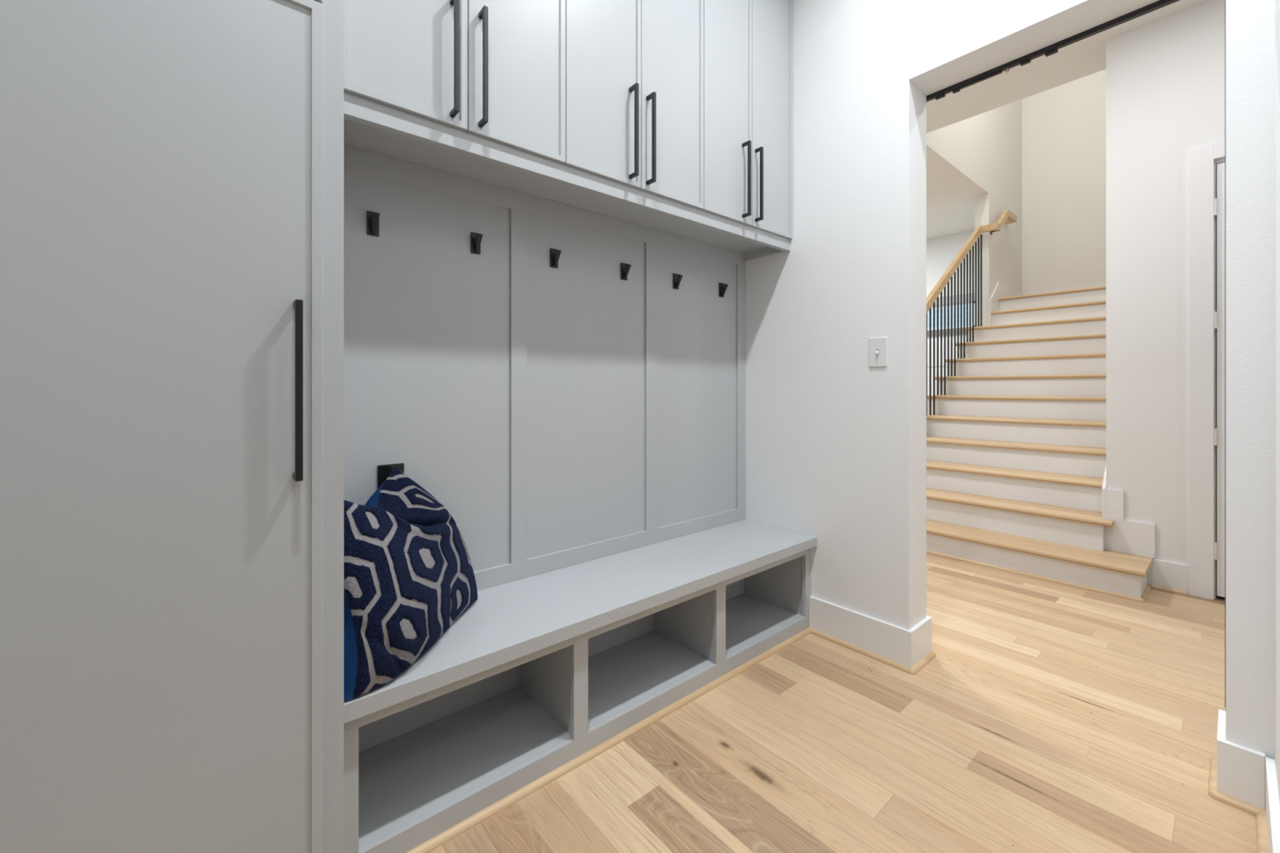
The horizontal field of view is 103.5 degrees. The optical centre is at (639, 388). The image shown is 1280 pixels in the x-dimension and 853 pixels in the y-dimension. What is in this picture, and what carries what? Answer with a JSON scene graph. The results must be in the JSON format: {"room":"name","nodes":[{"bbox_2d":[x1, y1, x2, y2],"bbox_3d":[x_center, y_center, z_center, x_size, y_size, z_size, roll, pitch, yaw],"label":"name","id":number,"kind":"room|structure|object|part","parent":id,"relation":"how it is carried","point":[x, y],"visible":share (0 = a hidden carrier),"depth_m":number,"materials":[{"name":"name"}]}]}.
{"room":"mudroom","nodes":[
{"label":"mudroom","id":0,"kind":"room"},
{"bbox_2d":[429,552,1257,852],"bbox_3d":[1.084,1.140,2.749,11.242,0.001,9.200,0,0,-40],"label":"floor","id":1,"kind":"structure","parent":0,"point":[996,744],"depth_m":1.59,"materials":[{"name":"brown wood"}]},
{"bbox_2d":[0,0,343,852],"bbox_3d":[-1.090,-0.635,0.976,0.836,3.550,0.508,0,0,-40],"label":"tall cabinet","id":2,"kind":"object","parent":1,"relation":"on","point":[171,171],"visible":1,"depth_m":0.91,"materials":[{"name":"grey wood"}]},
{"bbox_3d":[-0.686,0.004,1.012,0.012,0.359,0.041,0,0,-40],"label":"handle","id":3,"kind":"part","parent":2,"relation":"part of","materials":[{"name":"black metal"}]},
{"bbox_2d":[343,519,817,852],"bbox_3d":[-0.052,0.917,1.896,1.934,0.445,0.436,0,0,-40],"label":"storage bench","id":4,"kind":"object","parent":1,"relation":"on","point":[540,671],"visible":0.77,"depth_m":1.63,"materials":[{"name":"grey wood"}]},
{"bbox_2d":[343,466,478,701],"bbox_3d":[-0.662,0.463,1.380,0.250,0.459,0.537,0,0,3],"label":"throw pillow","id":5,"kind":"object","parent":4,"relation":"on","point":[409,576],"visible":0.95,"depth_m":1.26,"materials":[{"name":"blue fabric"}]},
{"bbox_2d":[343,143,745,590],"bbox_3d":[-0.188,-0.009,2.057,1.934,1.407,0.024,0,0,-40],"label":"panel","id":6,"kind":"object","parent":4,"relation":"on","point":[575,412],"visible":0.7,"depth_m":1.88,"materials":[{"name":"grey wood"}]},
{"bbox_2d":[366,210,379,236],"bbox_3d":[-0.797,-0.497,1.513,0.033,0.071,0.040,0,0,-40],"label":"coat hook","id":7,"kind":"object","parent":6,"relation":"attached to","point":[372,218],"visible":1,"depth_m":1.51,"materials":[{"name":"black metal"}]},
{"bbox_2d":[377,462,404,488],"bbox_3d":[-0.769,0.295,1.557,0.076,0.120,0.008,0,0,-40],"label":"outlet cover","id":8,"kind":"object","parent":6,"relation":"attached to","point":[384,471],"visible":0.41,"depth_m":1.54,"materials":[{"name":"black plastic"}]},
{"bbox_2d":[385,472,391,479],"bbox_3d":[-0.767,0.295,1.555,0.034,0.070,0.002,0,0,-40],"label":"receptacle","id":9,"kind":"object","parent":8,"relation":"attached to","point":[387,474],"depth_m":1.55,"materials":[{"name":"black plastic"}]},
{"bbox_2d":[471,231,482,254],"bbox_3d":[-0.553,-0.497,1.719,0.033,0.071,0.040,0,0,-40],"label":"coat hook","id":10,"kind":"object","parent":6,"relation":"attached to","point":[476,238],"visible":1,"depth_m":1.72,"materials":[{"name":"black metal"}]},
{"bbox_2d":[550,248,561,268],"bbox_3d":[-0.318,-0.497,1.918,0.033,0.071,0.040,0,0,-40],"label":"coat hook","id":11,"kind":"object","parent":6,"relation":"attached to","point":[554,253],"visible":1,"depth_m":1.92,"materials":[{"name":"black metal"}]},
{"bbox_2d":[620,262,631,279],"bbox_3d":[-0.057,-0.497,2.138,0.033,0.071,0.040,0,0,-40],"label":"coat hook","id":12,"kind":"object","parent":6,"relation":"attached to","point":[624,268],"visible":1,"depth_m":2.14,"materials":[{"name":"black metal"}]},
{"bbox_2d":[672,273,683,289],"bbox_3d":[0.178,-0.497,2.337,0.033,0.071,0.040,0,0,-40],"label":"coat hook","id":13,"kind":"object","parent":6,"relation":"attached to","point":[677,278],"visible":1,"depth_m":2.34,"materials":[{"name":"black metal"}]},
{"bbox_2d":[719,282,728,297],"bbox_3d":[0.424,-0.497,2.545,0.033,0.071,0.040,0,0,-40],"label":"coat hook","id":14,"kind":"object","parent":6,"relation":"attached to","point":[722,287],"visible":1,"depth_m":2.55,"materials":[{"name":"black metal"}]},
{"bbox_2d":[406,627,810,852],"bbox_3d":[0.067,1.131,1.742,1.921,0.017,0.017,0,0,-40],"label":"trim","id":15,"kind":"structure","parent":4,"relation":"attached to","point":[451,833],"depth_m":1.54,"materials":[{"name":"brown wood"}]},
{"bbox_2d":[808,626,936,675],"bbox_3d":[1.027,1.131,2.256,0.244,0.017,0.470,0,0,-40],"label":"trim","id":16,"kind":"structure","parent":1,"relation":"on","point":[929,657],"depth_m":2.12,"materials":[{"name":"brown wood"}]},
{"bbox_2d":[927,337,966,414],"bbox_3d":[3.928,0.240,7.077,0.260,1.800,1.460,0,0,-40],"label":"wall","id":17,"kind":"structure","parent":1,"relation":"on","point":[962,337],"depth_m":6.77,"materials":[{"name":"wood"}]},
{"bbox_3d":[3.837,0.003,7.000,0.021,0.565,1.440,0,0,-40],"label":"drawer","id":18,"kind":"part","parent":17,"relation":"part of","materials":[{"name":"wood"}]},
{"bbox_3d":[3.837,-0.455,7.000,0.021,0.330,1.440,0,0,-40],"label":"drawer","id":19,"kind":"part","parent":17,"relation":"part of","materials":[{"name":"wood"}]},
{"bbox_2d":[926,285,1152,598],"bbox_3d":[3.656,0.068,4.534,3.928,2.144,1.583,0,0,-40],"label":"staircase","id":20,"kind":"structure","parent":1,"relation":"on","point":[1016,439],"depth_m":3.83,"materials":[{"name":"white wood"}]},
{"bbox_2d":[926,209,1017,415],"bbox_3d":[2.993,-0.502,4.786,3.350,2.951,0.183,0,0,-40],"label":"stair railing","id":21,"kind":"object","parent":20,"relation":"on","point":[1007,215],"visible":0.43,"depth_m":4.99,"materials":[{"name":"brown wood"}]},
{"bbox_3d":[2.993,-0.940,4.786,3.350,2.076,0.183,0,0,-40],"label":"handrail","id":22,"kind":"part","parent":21,"relation":"part of","materials":[{"name":"brown wood"}]},
{"bbox_2d":[926,99,1022,326],"bbox_3d":[3.450,-1.660,5.267,3.330,5.600,0.132,0,0,-40],"label":"wall","id":23,"kind":"structure","parent":0,"point":[981,153],"depth_m":5.51,"materials":[{"name":"white paint"}]},
{"bbox_2d":[989,282,1188,594],"bbox_3d":[3.896,-0.115,4.537,3.591,2.510,1.558,0,0,-40],"label":"baseboard","id":24,"kind":"structure","parent":23,"relation":"attached to","point":[1127,536],"depth_m":2.97,"materials":[{"name":"wood"}]},
{"bbox_2d":[745,0,1275,759],"bbox_3d":[0.808,-0.670,2.516,0.178,3.620,9.000,0,0,-40],"label":"wall","id":25,"kind":"structure","parent":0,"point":[836,443],"depth_m":2.10,"materials":[{"name":"white paint"}]},
{"bbox_2d":[809,595,931,668],"bbox_3d":[-0.464,1.060,4.021,0.210,0.160,5.058,0,0,-40],"label":"baseboard","id":26,"kind":"structure","parent":25,"relation":"attached to","point":[902,646],"depth_m":2.14,"materials":[{"name":"wood"}]},
{"bbox_2d":[869,337,887,367],"bbox_3d":[1.004,-0.152,2.132,0.018,0.123,0.075,0,0,-40],"label":"light switch","id":27,"kind":"object","parent":25,"relation":"attached to","point":[877,346],"visible":1,"depth_m":2.13,"materials":[{"name":"white plastic"}]},
{"bbox_2d":[926,0,1179,102],"bbox_3d":[1.775,-1.240,1.525,0.019,0.036,1.738,0,0,-40],"label":"door track","id":28,"kind":"object","parent":25,"relation":"attached to","point":[1052,49],"visible":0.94,"depth_m":1.84,"materials":[{"name":"black metal"}]},
{"bbox_2d":[1225,0,1226,708],"bbox_3d":[2.095,-0.138,1.196,0.040,2.225,0.924,0,0,-40],"label":"sliding door","id":29,"kind":"structure","parent":28,"relation":"hanging from","point":[1225,0],"depth_m":1.53,"materials":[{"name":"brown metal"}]},
{"bbox_2d":[926,69,1106,339],"bbox_3d":[3.908,-1.660,7.421,0.150,5.600,5.509,0,0,-40],"label":"wall","id":30,"kind":"structure","parent":0,"point":[1064,126],"depth_m":6.00,"materials":[{"name":"white paint"}]},
{"bbox_2d":[927,293,974,336],"bbox_3d":[4.096,-0.993,7.121,0.110,0.535,1.290,0,0,-40],"label":"window","id":31,"kind":"structure","parent":30,"relation":"in","point":[971,293],"depth_m":6.93,"materials":[{"name":"clear glass"}]},
{"bbox_3d":[4.125,-0.985,7.145,0.006,0.350,1.110,0,0,-40],"label":"glass","id":32,"kind":"part","parent":31,"relation":"part of","materials":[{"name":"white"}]},
{"bbox_3d":[4.065,-0.767,7.094,0.028,0.085,1.290,0,0,-40],"label":"sill","id":33,"kind":"part","parent":31,"relation":"part of","materials":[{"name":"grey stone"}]},
{"bbox_3d":[4.127,-0.985,7.147,0.030,0.350,1.110,0,0,-40],"label":"frame","id":34,"kind":"part","parent":31,"relation":"part of","materials":[{"name":"wood"}]},
{"bbox_3d":[4.069,-1.210,7.098,0.018,0.100,1.290,0,0,-40],"label":"head casing","id":35,"kind":"part","parent":31,"relation":"part of","materials":[{"name":"white wood"}]},
{"bbox_2d":[926,0,1209,239],"bbox_3d":[3.003,-2.252,4.371,5.570,0.300,9.000,0,0,-40],"label":"ceiling","id":36,"kind":"structure","parent":0,"point":[950,208],"depth_m":3.58,"materials":[{"name":"white paint"}]},
{"bbox_2d":[1106,0,1225,564],"bbox_3d":[4.032,-0.481,1.712,0.120,3.242,3.611,0,0,-40],"label":"wall","id":37,"kind":"structure","parent":0,"point":[1166,77],"depth_m":2.89,"materials":[{"name":"white paint"}]},
{"bbox_2d":[926,549,1186,602],"bbox_3d":[2.351,1.131,3.320,0.341,0.017,1.682,0,0,-40],"label":"trim","id":38,"kind":"structure","parent":37,"relation":"attached to","point":[1148,586],"depth_m":2.90,"materials":[{"name":"brown wood"}]},
{"bbox_2d":[1188,140,1225,599],"bbox_3d":[3.401,-0.087,2.443,0.140,2.455,1.002,0,0,-40],"label":"door","id":39,"kind":"structure","parent":37,"relation":"in","point":[1206,176],"depth_m":2.74,"materials":[{"name":"wood"}]},
{"bbox_2d":[1275,0,1279,804],"bbox_3d":[-0.086,-0.670,-0.246,4.752,3.620,0.135,0,0,-40],"label":"wall","id":40,"kind":"structure","parent":0,"point":[1277,2],"depth_m":1.26,"materials":[{"name":"white paint"}]},
{"bbox_2d":[1207,755,1268,852],"bbox_3d":[1.181,1.131,1.001,1.596,0.017,0.102,0,0,-40],"label":"trim","id":41,"kind":"structure","parent":40,"relation":"attached to","point":[1260,814],"depth_m":1.36,"materials":[{"name":"brown wood"}]},
{"bbox_2d":[1217,709,1279,852],"bbox_3d":[2.171,1.060,-0.171,1.596,0.160,3.136,0,0,-40],"label":"baseboard","id":42,"kind":"structure","parent":40,"relation":"attached to","point":[1244,774],"depth_m":1.36,"materials":[{"name":"wood"}]},
{"bbox_3d":[-1.318,-0.670,1.213,4.752,3.620,0.145,0,0,-40],"label":"wall","id":43,"kind":"structure","parent":0,"visible":0},
{"bbox_2d":[343,0,565,164],"bbox_3d":[-0.575,-1.568,1.519,0.650,1.684,0.345,0,0,-40],"label":"upper cabinet","id":44,"kind":"object","parent":43,"relation":"attached to","point":[495,70],"visible":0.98,"depth_m":1.41,"materials":[{"name":"grey wood"}]},
{"bbox_3d":[-0.611,-1.518,1.323,0.318,1.584,0.020,0,0,-40],"label":"door","id":45,"kind":"part","parent":44,"relation":"part of","materials":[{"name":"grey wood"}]},
{"bbox_3d":[-0.506,-0.910,1.379,0.012,0.323,0.042,0,0,-40],"label":"handle","id":46,"kind":"part","parent":44,"relation":"part of","materials":[{"name":"black metal"}]},
{"bbox_3d":[-0.445,-0.910,1.431,0.012,0.323,0.042,0,0,-40],"label":"handle","id":47,"kind":"part","parent":44,"relation":"part of","materials":[{"name":"black metal"}]},
{"bbox_3d":[-0.367,-1.518,1.530,0.317,1.584,0.020,0,0,-40],"label":"door","id":48,"kind":"part","parent":44,"relation":"part of","materials":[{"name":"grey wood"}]},
{"bbox_2d":[564,0,703,209],"bbox_3d":[-0.077,-1.568,1.940,0.651,1.684,0.345,0,0,-40],"label":"upper cabinet","id":49,"kind":"object","parent":43,"relation":"attached to","point":[634,68],"visible":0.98,"depth_m":1.82,"materials":[{"name":"grey wood"}]},
{"bbox_2d":[343,91,790,261],"bbox_3d":[-0.096,-0.699,1.947,1.934,0.056,0.282,0,0,-40],"label":"shelf","id":50,"kind":"object","parent":49,"relation":"attached to","point":[369,125],"visible":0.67,"depth_m":1.67,"materials":[{"name":"grey wood"}]},
{"bbox_3d":[-0.123,-1.518,1.736,0.317,1.584,0.020,0,0,-40],"label":"door","id":51,"kind":"part","parent":49,"relation":"part of","materials":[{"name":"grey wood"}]},
{"bbox_3d":[-0.021,-0.910,1.789,0.012,0.323,0.042,0,0,-40],"label":"handle","id":52,"kind":"part","parent":49,"relation":"part of","materials":[{"name":"black metal"}]},
{"bbox_3d":[0.041,-0.910,1.841,0.012,0.323,0.042,0,0,-40],"label":"handle","id":53,"kind":"part","parent":49,"relation":"part of","materials":[{"name":"black metal"}]},
{"bbox_3d":[0.126,-1.518,1.946,0.330,1.584,0.020,0,0,-40],"label":"door","id":54,"kind":"part","parent":49,"relation":"part of","materials":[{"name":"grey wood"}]},
{"bbox_2d":[702,0,791,239],"bbox_3d":[0.413,-1.568,2.354,0.631,1.684,0.345,0,0,-40],"label":"upper cabinet","id":55,"kind":"object","parent":43,"relation":"attached to","point":[748,43],"visible":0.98,"depth_m":2.24,"materials":[{"name":"grey wood"}]},
{"bbox_3d":[0.374,-1.518,2.155,0.313,1.584,0.020,0,0,-40],"label":"door","id":56,"kind":"part","parent":55,"relation":"part of","materials":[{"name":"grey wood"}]},
{"bbox_3d":[0.465,-0.910,2.200,0.012,0.323,0.042,0,0,-40],"label":"handle","id":57,"kind":"part","parent":55,"relation":"part of","materials":[{"name":"black metal"}]},
{"bbox_3d":[0.531,-0.910,2.256,0.012,0.323,0.042,0,0,-40],"label":"handle","id":58,"kind":"part","parent":55,"relation":"part of","materials":[{"name":"black metal"}]},
{"bbox_3d":[0.615,-1.518,2.359,0.313,1.584,0.020,0,0,-40],"label":"door","id":59,"kind":"part","parent":55,"relation":"part of","materials":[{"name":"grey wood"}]}
]}

